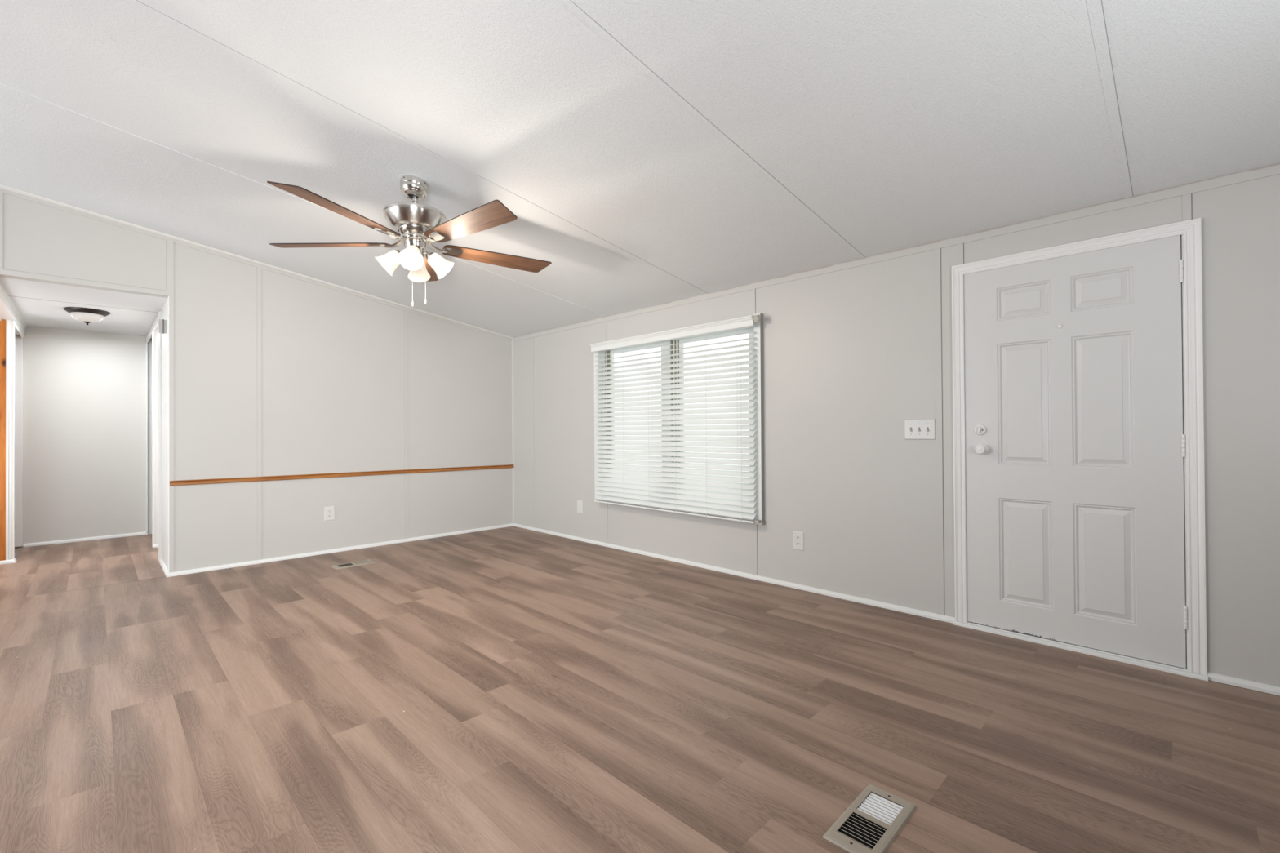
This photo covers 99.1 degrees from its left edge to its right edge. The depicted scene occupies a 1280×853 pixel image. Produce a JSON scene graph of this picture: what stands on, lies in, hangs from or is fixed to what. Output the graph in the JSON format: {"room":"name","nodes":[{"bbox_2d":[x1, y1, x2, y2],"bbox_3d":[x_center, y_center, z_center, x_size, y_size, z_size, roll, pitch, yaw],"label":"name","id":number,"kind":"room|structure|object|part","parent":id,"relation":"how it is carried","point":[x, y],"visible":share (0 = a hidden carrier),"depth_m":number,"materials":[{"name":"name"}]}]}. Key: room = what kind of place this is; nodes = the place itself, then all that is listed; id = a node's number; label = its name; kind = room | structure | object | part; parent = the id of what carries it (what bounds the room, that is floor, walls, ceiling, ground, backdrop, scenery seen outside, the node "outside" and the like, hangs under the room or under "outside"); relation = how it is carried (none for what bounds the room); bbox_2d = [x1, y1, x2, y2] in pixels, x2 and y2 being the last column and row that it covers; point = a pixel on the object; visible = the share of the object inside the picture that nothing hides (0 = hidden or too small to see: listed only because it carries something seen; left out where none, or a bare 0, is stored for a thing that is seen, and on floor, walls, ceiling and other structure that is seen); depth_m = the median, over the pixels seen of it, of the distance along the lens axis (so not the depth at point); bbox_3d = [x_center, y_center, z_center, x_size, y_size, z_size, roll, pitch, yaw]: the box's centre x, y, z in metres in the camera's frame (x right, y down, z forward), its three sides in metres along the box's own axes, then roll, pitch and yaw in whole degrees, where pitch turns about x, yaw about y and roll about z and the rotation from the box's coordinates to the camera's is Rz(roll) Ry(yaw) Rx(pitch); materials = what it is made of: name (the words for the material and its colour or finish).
{"room":"empty living room","nodes":[
{"label":"empty living room","id":0,"kind":"room"},
{"bbox_2d":[0,319,5,560],"bbox_3d":[-5.680,0.096,4.389,0.766,2.175,0.040,0,-1,-45],"label":"door","id":1,"kind":"structure","parent":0,"point":[2,323],"depth_m":4.63,"materials":[{"name":"orange wood"}]},
{"bbox_2d":[0,558,16,564],"bbox_3d":[-5.649,1.149,4.398,0.823,0.030,0.093,0,-1,-45],"label":"baseboard","id":2,"kind":"structure","parent":1,"relation":"attached to","point":[12,561],"depth_m":4.63,"materials":[{"name":"white paint"}]},
{"bbox_2d":[0,283,26,333],"bbox_3d":[-5.444,-0.947,4.200,0.832,0.095,2.379,0,-1,-45],"label":"trim","id":3,"kind":"structure","parent":1,"relation":"attached to","point":[8,311],"depth_m":4.43,"materials":[{"name":"white paint"}]},
{"bbox_2d":[5,319,23,559],"bbox_3d":[-5.691,0.130,4.957,0.072,2.075,0.880,0,-1,-45],"label":"door frame","id":4,"kind":"structure","parent":1,"relation":"in","point":[12,329],"depth_m":4.66,"materials":[{"name":"white paint"}]},
{"bbox_2d":[14,335,22,546],"bbox_3d":[-6.131,0.141,5.152,0.405,2.038,0.038,0,-1,-45],"label":"door","id":5,"kind":"structure","parent":4,"relation":"attached to","point":[18,340],"depth_m":5.27,"materials":[{"name":"white paint"}]},
{"bbox_2d":[14,325,151,547],"bbox_3d":[-5.441,0.082,5.943,3.300,2.220,0.100,0,-1,-45],"label":"wall","id":6,"kind":"structure","parent":0,"point":[84,393],"depth_m":5.60,"materials":[{"name":"paint"}]},
{"bbox_2d":[22,531,146,546],"bbox_3d":[-5.672,1.157,5.615,0.890,0.030,0.018,0,-1,-45],"label":"baseboard","id":7,"kind":"structure","parent":6,"relation":"attached to","point":[46,543],"depth_m":5.58,"materials":[{"name":"white paint"}]},
{"bbox_2d":[150,299,168,569],"bbox_3d":[-3.961,0.094,5.668,1.595,2.175,2.379,0,-1,-45],"label":"wall","id":8,"kind":"structure","parent":0,"point":[164,310],"depth_m":4.58,"materials":[{"name":"white paint"}]},
{"bbox_2d":[146,327,151,534],"bbox_3d":[-5.010,0.098,5.652,0.112,2.140,0.919,0,-1,-45],"label":"door","id":9,"kind":"structure","parent":8,"relation":"in","point":[148,342],"depth_m":5.94,"materials":[{"name":"white paint"}]},
{"bbox_2d":[151,296,168,573],"bbox_3d":[-4.140,0.080,4.769,0.108,2.153,1.559,0,-1,-45],"label":"door frame","id":10,"kind":"structure","parent":8,"relation":"in","point":[155,324],"depth_m":4.65,"materials":[{"name":"white paint"}]},
{"bbox_2d":[158,319,167,333],"bbox_3d":[-3.762,-0.789,4.306,0.049,0.114,0.009,0,-1,-45],"label":"door chime","id":11,"kind":"object","parent":8,"relation":"attached to","point":[162,324],"visible":1,"depth_m":4.30,"materials":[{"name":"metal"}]},
{"bbox_2d":[0,191,512,573],"bbox_3d":[-4.273,-0.231,3.605,8.048,2.802,0.105,0,-1,-45],"label":"wall","id":12,"kind":"structure","parent":0,"point":[271,373],"depth_m":4.77,"materials":[{"name":"paint"}]},
{"bbox_3d":[-3.940,-1.022,3.878,0.906,0.035,0.006,0,-1,-45],"label":"opening trim","id":13,"kind":"part","parent":12,"relation":"part of","materials":[{"name":"paint"}]},
{"bbox_2d":[0,184,513,339],"bbox_3d":[-2.860,-1.304,4.942,3.938,0.594,0.022,0,-1,-45],"label":"trim","id":14,"kind":"structure","parent":12,"relation":"attached to","point":[2,186],"depth_m":4.42,"materials":[{"name":"paint"}]},
{"bbox_2d":[324,506,334,520],"bbox_3d":[-2.824,0.791,4.967,0.083,0.125,0.008,0,-1,-45],"label":"wall outlet","id":15,"kind":"object","parent":12,"relation":"attached to","point":[329,512],"visible":1,"depth_m":4.96,"materials":[{"name":"white plastic"}]},
{"bbox_2d":[159,523,513,577],"bbox_3d":[-2.765,1.138,5.473,3.050,0.030,0.667,0,-1,-45],"label":"baseboard","id":16,"kind":"structure","parent":12,"relation":"attached to","point":[162,563],"depth_m":4.86,"materials":[{"name":"white paint"}]},
{"bbox_2d":[169,464,514,485],"bbox_3d":[-2.533,0.448,5.255,3.030,0.061,0.018,0,-1,-45],"label":"chair rail","id":17,"kind":"object","parent":12,"relation":"attached to","point":[181,482],"visible":1,"depth_m":4.93,"materials":[{"name":"brown wood"}]},
{"bbox_2d":[511,338,514,524],"bbox_3d":[-1.469,0.052,6.323,0.018,2.157,0.018,0,-1,-45],"label":"trim","id":18,"kind":"structure","parent":12,"relation":"attached to","point":[513,351],"depth_m":6.32,"materials":[{"name":"paint"}]},
{"bbox_2d":[0,526,1279,852],"bbox_3d":[-2.378,1.125,1.674,8.000,0.001,10.450,0,-1,-45],"label":"floor","id":19,"kind":"structure","parent":0,"point":[510,689],"depth_m":2.07,"materials":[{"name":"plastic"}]},
{"bbox_2d":[14,546,23,559],"bbox_3d":[-5.682,1.166,4.989,0.020,0.004,0.830,0,-1,-45],"label":"threshold","id":20,"kind":"object","parent":19,"relation":"on","point":[21,548],"visible":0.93,"depth_m":5.02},
{"bbox_2d":[330,559,375,569],"bbox_3d":[-2.372,1.139,4.521,0.303,0.010,0.141,0,-1,-45],"label":"floor vent","id":21,"kind":"object","parent":19,"relation":"in","point":[364,562],"visible":1,"depth_m":4.50,"materials":[{"name":"beige metal"}]},
{"bbox_2d":[822,784,916,852],"bbox_3d":[0.648,1.101,1.528,0.303,0.010,0.141,0,-1,-45],"label":"floor vent","id":22,"kind":"object","parent":19,"relation":"in","point":[872,822],"visible":1,"depth_m":1.52,"materials":[{"name":"beige metal"}]},
{"bbox_2d":[0,0,1279,337],"bbox_3d":[-2.398,-1.357,1.721,8.038,0.658,10.400,0,-1,-45],"label":"ceiling","id":23,"kind":"structure","parent":0,"point":[651,153],"depth_m":2.40,"materials":[{"name":"white paint"}]},
{"bbox_2d":[62,306,110,324],"bbox_3d":[-4.744,-0.933,4.687,0.286,0.125,0.286,0,-1,-45],"label":"flush light","id":24,"kind":"object","parent":23,"relation":"attached to","point":[86,315],"visible":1,"depth_m":4.62,"materials":[{"name":"white glass"}]},
{"bbox_3d":[-4.744,-0.931,4.687,0.202,0.068,0.202,0,-1,-45],"label":"lamp shade","id":25,"kind":"part","parent":24,"relation":"part of","materials":[{"name":"white glass"}]},
{"bbox_2d":[266,174,551,306],"bbox_3d":[-1.216,-1.021,3.037,1.536,0.712,1.526,0,-1,-45],"label":"ceiling fan","id":26,"kind":"object","parent":23,"relation":"hanging from","point":[419,225],"visible":1,"depth_m":2.98,"materials":[{"name":"brown wood"}]},
{"bbox_3d":[-1.736,-1.018,3.063,0.656,0.039,0.155,0,0,1],"label":"blade","id":27,"kind":"part","parent":26,"relation":"part of","materials":[{"name":"brown wood"}]},
{"bbox_3d":[-1.411,-1.023,2.604,0.155,0.039,0.656,0,0,19],"label":"blade","id":28,"kind":"part","parent":26,"relation":"part of","materials":[{"name":"brown wood"}]},
{"bbox_3d":[-1.395,-0.908,3.026,0.141,0.141,0.128,0,-1,-45],"label":"lamp shade","id":29,"kind":"part","parent":26,"relation":"part of","materials":[{"name":"white glass"}]},
{"bbox_3d":[-1.227,-0.910,2.919,0.128,0.141,0.141,0,-1,-45],"label":"lamp shade","id":30,"kind":"part","parent":26,"relation":"part of","materials":[{"name":"white glass"}]},
{"bbox_3d":[-1.229,-0.937,2.954,0.039,0.054,0.056,0,0,-4],"label":"bulb","id":31,"kind":"part","parent":26,"relation":"part of","materials":[{"name":"white glass"}]},
{"bbox_3d":[-1.261,-0.814,3.027,0.003,0.238,0.002,-1,0,30],"label":"pull chain","id":32,"kind":"part","parent":26,"relation":"part of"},
{"bbox_2d":[398,224,428,238],"bbox_3d":[-1.259,-1.080,3.057,0.177,0.036,0.177,0,-1,-45],"label":"motor housing","id":33,"kind":"object","parent":26,"relation":"attached to","point":[411,230],"depth_m":2.99,"materials":[{"name":"silver metal"}]},
{"bbox_3d":[-1.288,-0.907,3.193,0.128,0.141,0.141,0,-1,-45],"label":"lamp shade","id":34,"kind":"part","parent":26,"relation":"part of","materials":[{"name":"white glass"}]},
{"bbox_3d":[-1.401,-1.018,3.513,0.155,0.039,0.656,0,0,-17],"label":"blade","id":35,"kind":"part","parent":26,"relation":"part of","materials":[{"name":"brown wood"}]},
{"bbox_3d":[-1.182,-0.957,3.073,0.071,0.057,0.059,0,-1,-45],"label":"lamp arm","id":36,"kind":"part","parent":26,"relation":"part of","materials":[{"name":"silver metal"}]},
{"bbox_3d":[-1.120,-0.909,3.087,0.141,0.141,0.128,0,-1,-45],"label":"lamp shade","id":37,"kind":"part","parent":26,"relation":"part of","materials":[{"name":"white glass"}]},
{"bbox_3d":[-0.875,-1.026,2.772,0.656,0.039,0.155,-1,0,37],"label":"blade","id":38,"kind":"part","parent":26,"relation":"part of","materials":[{"name":"brown wood"}]},
{"bbox_3d":[-0.868,-1.022,3.333,0.656,0.039,0.155,0,0,-35],"label":"blade","id":39,"kind":"part","parent":26,"relation":"part of","materials":[{"name":"brown wood"}]},
{"bbox_2d":[513,173,1279,687],"bbox_3d":[1.332,0.021,3.606,0.114,2.229,7.821,0,-1,-45],"label":"wall","id":40,"kind":"structure","parent":0,"point":[851,355],"depth_m":3.33,"materials":[{"name":"paint"}]},
{"bbox_2d":[577,500,582,513],"bbox_3d":[-0.603,0.804,5.463,0.008,0.125,0.083,0,-1,-45],"label":"wall outlet","id":41,"kind":"object","parent":40,"relation":"attached to","point":[580,504],"visible":1,"depth_m":5.46,"materials":[{"name":"white plastic"}]},
{"bbox_2d":[593,312,764,524],"bbox_3d":[0.268,-0.046,4.650,0.145,1.533,1.860,0,-1,-45],"label":"window","id":42,"kind":"structure","parent":40,"relation":"in","point":[758,340],"depth_m":4.25,"materials":[{"name":"plastic"}]},
{"bbox_3d":[-0.022,-0.035,4.972,0.024,1.391,0.709,0,-1,-45],"label":"sash","id":43,"kind":"part","parent":42,"relation":"part of","materials":[{"name":"plastic"}]},
{"bbox_2d":[590,314,764,524],"bbox_3d":[0.224,-0.035,4.554,0.122,1.507,1.843,0,-1,-45],"label":"window blind","id":44,"kind":"object","parent":42,"relation":"attached to","point":[648,502],"visible":1,"depth_m":4.44,"materials":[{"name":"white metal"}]},
{"bbox_3d":[-0.348,-0.018,5.122,0.046,1.434,0.002,0,-1,-45],"label":"ladder cord","id":45,"kind":"part","parent":44,"relation":"part of","materials":[{"name":"white fabric"}]},
{"bbox_3d":[-0.133,-0.020,4.907,0.046,1.434,0.002,0,-1,-45],"label":"ladder cord","id":46,"kind":"part","parent":44,"relation":"part of","materials":[{"name":"white fabric"}]},
{"bbox_3d":[0.087,-0.023,4.686,0.046,1.434,0.002,0,-1,-45],"label":"ladder cord","id":47,"kind":"part","parent":44,"relation":"part of","materials":[{"name":"white fabric"}]},
{"bbox_3d":[0.207,0.698,4.564,0.051,0.014,1.770,0,-1,-45],"label":"rail","id":48,"kind":"part","parent":44,"relation":"part of","materials":[{"name":"white plastic"}]},
{"bbox_3d":[0.302,-0.026,4.471,0.046,1.434,0.002,0,-1,-45],"label":"ladder cord","id":49,"kind":"part","parent":44,"relation":"part of","materials":[{"name":"white fabric"}]},
{"bbox_3d":[0.528,-0.029,4.245,0.046,1.434,0.002,0,-1,-45],"label":"ladder cord","id":50,"kind":"part","parent":44,"relation":"part of","materials":[{"name":"white fabric"}]},
{"bbox_3d":[0.713,-0.283,4.006,0.004,0.910,0.004,0,-1,-45],"label":"lift cord","id":51,"kind":"part","parent":44,"relation":"part of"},
{"bbox_3d":[0.756,-0.032,4.016,0.046,1.434,0.002,0,-1,-45],"label":"ladder cord","id":52,"kind":"part","parent":44,"relation":"part of","materials":[{"name":"white fabric"}]},
{"bbox_3d":[0.603,-0.043,4.346,0.024,1.391,0.737,0,-1,-45],"label":"sash","id":53,"kind":"part","parent":42,"relation":"part of","materials":[{"name":"plastic"}]},
{"bbox_2d":[513,523,955,623],"bbox_3d":[0.154,1.115,4.697,0.018,0.030,4.590,0,-1,-45],"label":"baseboard","id":54,"kind":"structure","parent":40,"relation":"attached to","point":[857,599],"depth_m":3.91,"materials":[{"name":"white paint"}]},
{"bbox_2d":[792,531,804,551],"bbox_3d":[1.091,0.789,3.767,0.008,0.125,0.083,0,-1,-45],"label":"wall outlet","id":55,"kind":"object","parent":40,"relation":"attached to","point":[797,537],"visible":1,"depth_m":3.76,"materials":[{"name":"white plastic"}]},
{"bbox_2d":[513,162,1279,342],"bbox_3d":[1.251,-1.042,3.609,0.008,0.047,7.721,0,-1,-45],"label":"trim","id":56,"kind":"structure","parent":40,"relation":"attached to","point":[1273,169],"depth_m":2.98,"materials":[{"name":"paint"}]},
{"bbox_2d":[904,418,935,439],"bbox_3d":[1.641,0.016,3.209,0.018,0.121,0.171,0,-1,-45],"label":"switch plate","id":57,"kind":"object","parent":40,"relation":"attached to","point":[914,428],"visible":1,"depth_m":3.21,"materials":[{"name":"white plastic"}]},
{"bbox_2d":[951,217,1208,681],"bbox_3d":[2.134,0.098,2.751,0.168,2.014,0.990,0,-1,-45],"label":"door","id":58,"kind":"structure","parent":40,"relation":"in","point":[1078,399],"depth_m":2.67,"materials":[{"name":"paint"}]},
{"bbox_3d":[1.849,0.125,2.961,0.054,0.049,0.049,0,-1,-45],"label":"knob","id":59,"kind":"part","parent":58,"relation":"part of","materials":[{"name":"paint"}]},
{"bbox_2d":[1207,671,1279,695],"bbox_3d":[3.228,1.076,1.619,0.018,0.030,2.148,0,-1,-45],"label":"baseboard","id":60,"kind":"structure","parent":40,"relation":"attached to","point":[1262,687],"depth_m":2.30,"materials":[{"name":"white paint"}]}
]}

